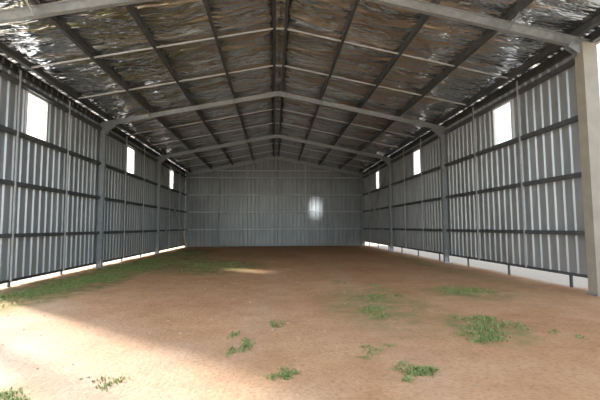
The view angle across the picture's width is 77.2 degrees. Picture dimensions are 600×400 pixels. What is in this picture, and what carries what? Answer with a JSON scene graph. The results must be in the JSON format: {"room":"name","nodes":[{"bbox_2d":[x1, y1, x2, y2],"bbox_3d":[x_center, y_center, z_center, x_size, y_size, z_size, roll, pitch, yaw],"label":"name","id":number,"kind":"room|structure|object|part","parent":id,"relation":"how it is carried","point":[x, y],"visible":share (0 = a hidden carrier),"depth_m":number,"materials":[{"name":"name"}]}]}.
{"room":"farm building","nodes":[
{"label":"farm building","id":0,"kind":"room"},
{"bbox_2d":[0,58,185,284],"bbox_3d":[-6.775,-0.041,15.799,0.025,4.715,16.630,0,-4,-4],"label":"wall","id":1,"kind":"structure","parent":0,"point":[36,211],"depth_m":10.42,"materials":[{"name":"grey metal"}]},
{"bbox_2d":[24,91,48,141],"bbox_3d":[-6.292,-1.964,8.970,0.060,1.030,0.800,0,-4,-4],"label":"window","id":2,"kind":"structure","parent":1,"relation":"in","point":[36,112],"depth_m":8.97,"materials":[{"name":"white glass"}]},
{"bbox_2d":[125,146,134,173],"bbox_3d":[-6.697,-1.547,14.821,0.060,1.030,0.800,0,-4,-4],"label":"window","id":3,"kind":"structure","parent":1,"relation":"in","point":[127,146],"depth_m":15.18,"materials":[{"name":"white glass"}]},
{"bbox_2d":[169,169,173,188],"bbox_3d":[-7.103,-1.129,20.692,0.060,1.030,0.800,0,-4,-4],"label":"window","id":4,"kind":"structure","parent":1,"relation":"in","point":[172,172],"depth_m":20.79,"materials":[{"name":"white glass"}]},
{"bbox_2d":[186,155,362,246],"bbox_3d":[-1.553,-0.013,24.532,11.640,6.020,0.025,0,-4,-4],"label":"wall","id":5,"kind":"structure","parent":0,"point":[255,220],"depth_m":24.51,"materials":[{"name":"grey metal"}]},
{"bbox_2d":[0,242,599,399],"bbox_3d":[-1.568,3.014,24.800,90.000,0.036,110.000,0,-4,-4],"label":"floor","id":6,"kind":"structure","parent":0,"point":[536,363],"depth_m":4.50,"materials":[{"name":"red soil"}]},
{"bbox_2d":[0,386,34,399],"bbox_3d":[-2.186,1.440,2.677,0.454,0.040,0.558,3,-6,-43],"label":"grass tuft","id":7,"kind":"object","parent":6,"relation":"on","point":[10,397],"visible":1,"depth_m":2.79,"materials":[{"name":"green plant"}]},
{"bbox_2d":[0,279,95,307],"bbox_3d":[-5.252,1.780,7.370,1.502,0.085,3.013,0,-4,-4],"label":"grass tuft","id":8,"kind":"object","parent":6,"relation":"on","point":[27,293],"visible":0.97,"depth_m":7.29,"materials":[{"name":"green plant"}]},
{"bbox_2d":[36,271,124,288],"bbox_3d":[-5.247,1.895,9.035,2.142,0.083,2.438,-3,-5,29],"label":"grass tuft","id":9,"kind":"object","parent":6,"relation":"on","point":[107,276],"visible":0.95,"depth_m":8.95,"materials":[{"name":"green plant"}]},
{"bbox_2d":[92,370,129,390],"bbox_3d":[-1.518,1.456,3.023,0.317,0.034,0.364,0,-4,-4],"label":"grass tuft","id":10,"kind":"object","parent":6,"relation":"on","point":[121,377],"visible":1,"depth_m":3.01,"materials":[{"name":"green plant"}]},
{"bbox_2d":[77,261,164,281],"bbox_3d":[-5.065,2.030,10.932,2.079,0.080,5.248,0,-4,-4],"label":"grass tuft","id":11,"kind":"object","parent":6,"relation":"on","point":[126,269],"visible":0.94,"depth_m":11.12,"materials":[{"name":"green plant"}]},
{"bbox_2d":[103,254,179,268],"bbox_3d":[-5.567,2.252,14.046,1.363,0.078,6.291,0,-4,-4],"label":"grass tuft","id":12,"kind":"object","parent":6,"relation":"on","point":[159,257],"visible":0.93,"depth_m":13.90,"materials":[{"name":"green plant"}]},
{"bbox_2d":[134,250,203,259],"bbox_3d":[-5.580,2.507,17.565,2.226,0.076,7.474,0,-4,-4],"label":"grass tuft","id":13,"kind":"object","parent":6,"relation":"on","point":[190,250],"visible":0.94,"depth_m":17.80,"materials":[{"name":"green plant"}]},
{"bbox_2d":[140,256,214,268],"bbox_3d":[-4.254,2.206,13.465,3.039,0.076,4.891,0,-4,-4],"label":"grass tuft","id":14,"kind":"object","parent":6,"relation":"on","point":[181,262],"visible":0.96,"depth_m":12.96,"materials":[{"name":"green plant"}]},
{"bbox_2d":[179,261,259,277],"bbox_3d":[-2.400,2.041,11.274,2.709,0.072,5.029,0,-4,-4],"label":"grass tuft","id":15,"kind":"object","parent":6,"relation":"on","point":[201,266],"visible":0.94,"depth_m":11.89,"materials":[{"name":"green plant"}]},
{"bbox_2d":[223,330,255,356],"bbox_3d":[-0.645,1.524,4.056,0.334,0.044,0.888,0,-4,-10],"label":"grass tuft","id":16,"kind":"object","parent":6,"relation":"on","point":[234,333],"visible":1,"depth_m":3.90,"materials":[{"name":"green plant"}]},
{"bbox_2d":[267,320,284,327],"bbox_3d":[-0.307,1.589,4.827,0.280,0.036,0.364,0,-4,-4],"label":"grass tuft","id":17,"kind":"object","parent":6,"relation":"on","point":[272,322],"visible":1,"depth_m":4.85,"materials":[{"name":"green plant"}]},
{"bbox_2d":[263,364,301,380],"bbox_3d":[-0.137,1.465,3.184,0.251,0.036,0.364,-3,-5,29],"label":"grass tuft","id":18,"kind":"object","parent":6,"relation":"on","point":[294,371],"visible":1,"depth_m":3.15,"materials":[{"name":"green plant"}]},
{"bbox_2d":[2,257,568,389],"bbox_3d":[-0.460,1.877,8.878,10.006,0.041,14.024,0,-4,-4],"label":"pebbles","id":19,"kind":"object","parent":6,"relation":"on","point":[87,376],"visible":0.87,"depth_m":4.99,"materials":[{"name":"stone"}]},
{"bbox_2d":[0,0,599,296],"bbox_3d":[-0.901,-0.664,14.923,11.635,5.972,19.270,0,-4,-4],"label":"frame","id":20,"kind":"object","parent":6,"relation":"on","point":[584,50],"visible":0.96,"depth_m":9.42,"materials":[{"name":"grey metal"}]},
{"bbox_3d":[-0.710,-0.833,12.340,11.600,5.922,0.541,0,-4,-4],"label":"portal frame","id":21,"kind":"part","parent":20,"relation":"part of","materials":[{"name":"metal"}]},
{"bbox_3d":[-1.118,-0.413,18.241,11.600,5.922,0.541,0,-4,-4],"label":"portal frame","id":22,"kind":"part","parent":20,"relation":"part of","materials":[{"name":"metal"}]},
{"bbox_3d":[-1.543,0.058,24.389,11.599,5.858,0.140,0,-4,-4],"label":"portal frame","id":23,"kind":"part","parent":20,"relation":"part of","materials":[{"name":"metal"}]},
{"bbox_2d":[357,305,392,320],"bbox_3d":[1.066,1.613,5.411,0.506,0.043,1.007,-1,-4,7],"label":"grass tuft","id":24,"kind":"object","parent":6,"relation":"on","point":[377,307],"visible":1,"depth_m":5.46,"materials":[{"name":"green plant"}]},
{"bbox_2d":[355,342,398,359],"bbox_3d":[0.736,1.494,3.765,0.342,0.035,0.678,-4,-6,44],"label":"grass tuft","id":25,"kind":"object","parent":6,"relation":"on","point":[388,345],"visible":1,"depth_m":3.75,"materials":[{"name":"green plant"}]},
{"bbox_2d":[368,284,389,292],"bbox_3d":[1.585,1.760,7.494,0.377,0.040,1.184,0,-4,-4],"label":"grass tuft","id":26,"kind":"object","parent":6,"relation":"on","point":[372,285],"visible":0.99,"depth_m":7.71,"materials":[{"name":"green plant"}]},
{"bbox_2d":[357,292,404,301],"bbox_3d":[1.501,1.694,6.623,1.034,0.046,0.820,1,-4,-24],"label":"grass tuft","id":27,"kind":"object","parent":6,"relation":"on","point":[369,295],"visible":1,"depth_m":6.62,"materials":[{"name":"green plant"}]},
{"bbox_2d":[387,359,440,382],"bbox_3d":[0.952,1.454,3.193,0.400,0.040,0.499,-3,-5,35],"label":"grass tuft","id":28,"kind":"object","parent":6,"relation":"on","point":[426,369],"visible":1,"depth_m":3.21,"materials":[{"name":"green plant"}]},
{"bbox_2d":[401,256,486,277],"bbox_3d":[4.198,2.056,11.986,0.726,0.062,6.889,0,-4,-4],"label":"grass tuft","id":29,"kind":"object","parent":6,"relation":"on","point":[401,256],"visible":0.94,"depth_m":12.47,"materials":[{"name":"green plant"}]},
{"bbox_2d":[435,286,496,295],"bbox_3d":[3.046,1.726,7.197,1.202,0.058,1.186,0,-4,-4],"label":"grass tuft","id":30,"kind":"object","parent":6,"relation":"on","point":[447,287],"visible":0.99,"depth_m":7.14,"materials":[{"name":"green plant"}]},
{"bbox_2d":[450,324,511,343],"bbox_3d":[2.080,1.527,4.304,0.654,0.054,0.735,0,-4,-4],"label":"grass tuft","id":31,"kind":"object","parent":6,"relation":"on","point":[491,336],"visible":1,"depth_m":4.25,"materials":[{"name":"green plant"}]},
{"bbox_2d":[438,312,530,331],"bbox_3d":[2.351,1.563,4.862,0.933,0.058,1.013,0,-4,-4],"label":"grass tuft","id":32,"kind":"object","parent":6,"relation":"on","point":[490,318],"visible":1,"depth_m":4.79,"materials":[{"name":"green plant"}]},
{"bbox_2d":[547,328,588,339],"bbox_3d":[2.996,1.517,4.264,0.213,0.034,0.466,2,-5,-29],"label":"grass tuft","id":33,"kind":"object","parent":6,"relation":"on","point":[547,328],"visible":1,"depth_m":4.27,"materials":[{"name":"green plant"}]},
{"bbox_2d":[0,0,599,171],"bbox_3d":[-0.903,-3.090,15.096,11.840,1.174,19.330,0,-4,-4],"label":"ceiling","id":34,"kind":"structure","parent":0,"point":[111,30],"depth_m":9.51,"materials":[{"name":"metal"}]},
{"bbox_2d":[364,55,586,276],"bbox_3d":[4.872,-0.179,15.886,0.025,4.570,18.080,0,-4,-4],"label":"wall","id":35,"kind":"structure","parent":0,"point":[556,205],"depth_m":9.67,"materials":[{"name":"grey metal"}]},
{"bbox_2d":[376,170,379,188],"bbox_3d":[4.470,-1.143,21.494,0.060,1.030,0.800,0,-4,-4],"label":"window","id":36,"kind":"structure","parent":35,"relation":"in","point":[379,170],"depth_m":21.83,"materials":[{"name":"white glass"}]},
{"bbox_2d":[413,148,420,174],"bbox_3d":[4.876,-1.561,15.623,0.060,1.030,0.800,0,-4,-4],"label":"window","id":37,"kind":"structure","parent":35,"relation":"in","point":[419,148],"depth_m":15.97,"materials":[{"name":"white glass"}]},
{"bbox_2d":[492,99,513,145],"bbox_3d":[5.280,-1.978,9.771,0.060,1.030,0.800,0,-4,-4],"label":"window","id":38,"kind":"structure","parent":35,"relation":"in","point":[510,100],"depth_m":9.86,"materials":[{"name":"white glass"}]}
]}

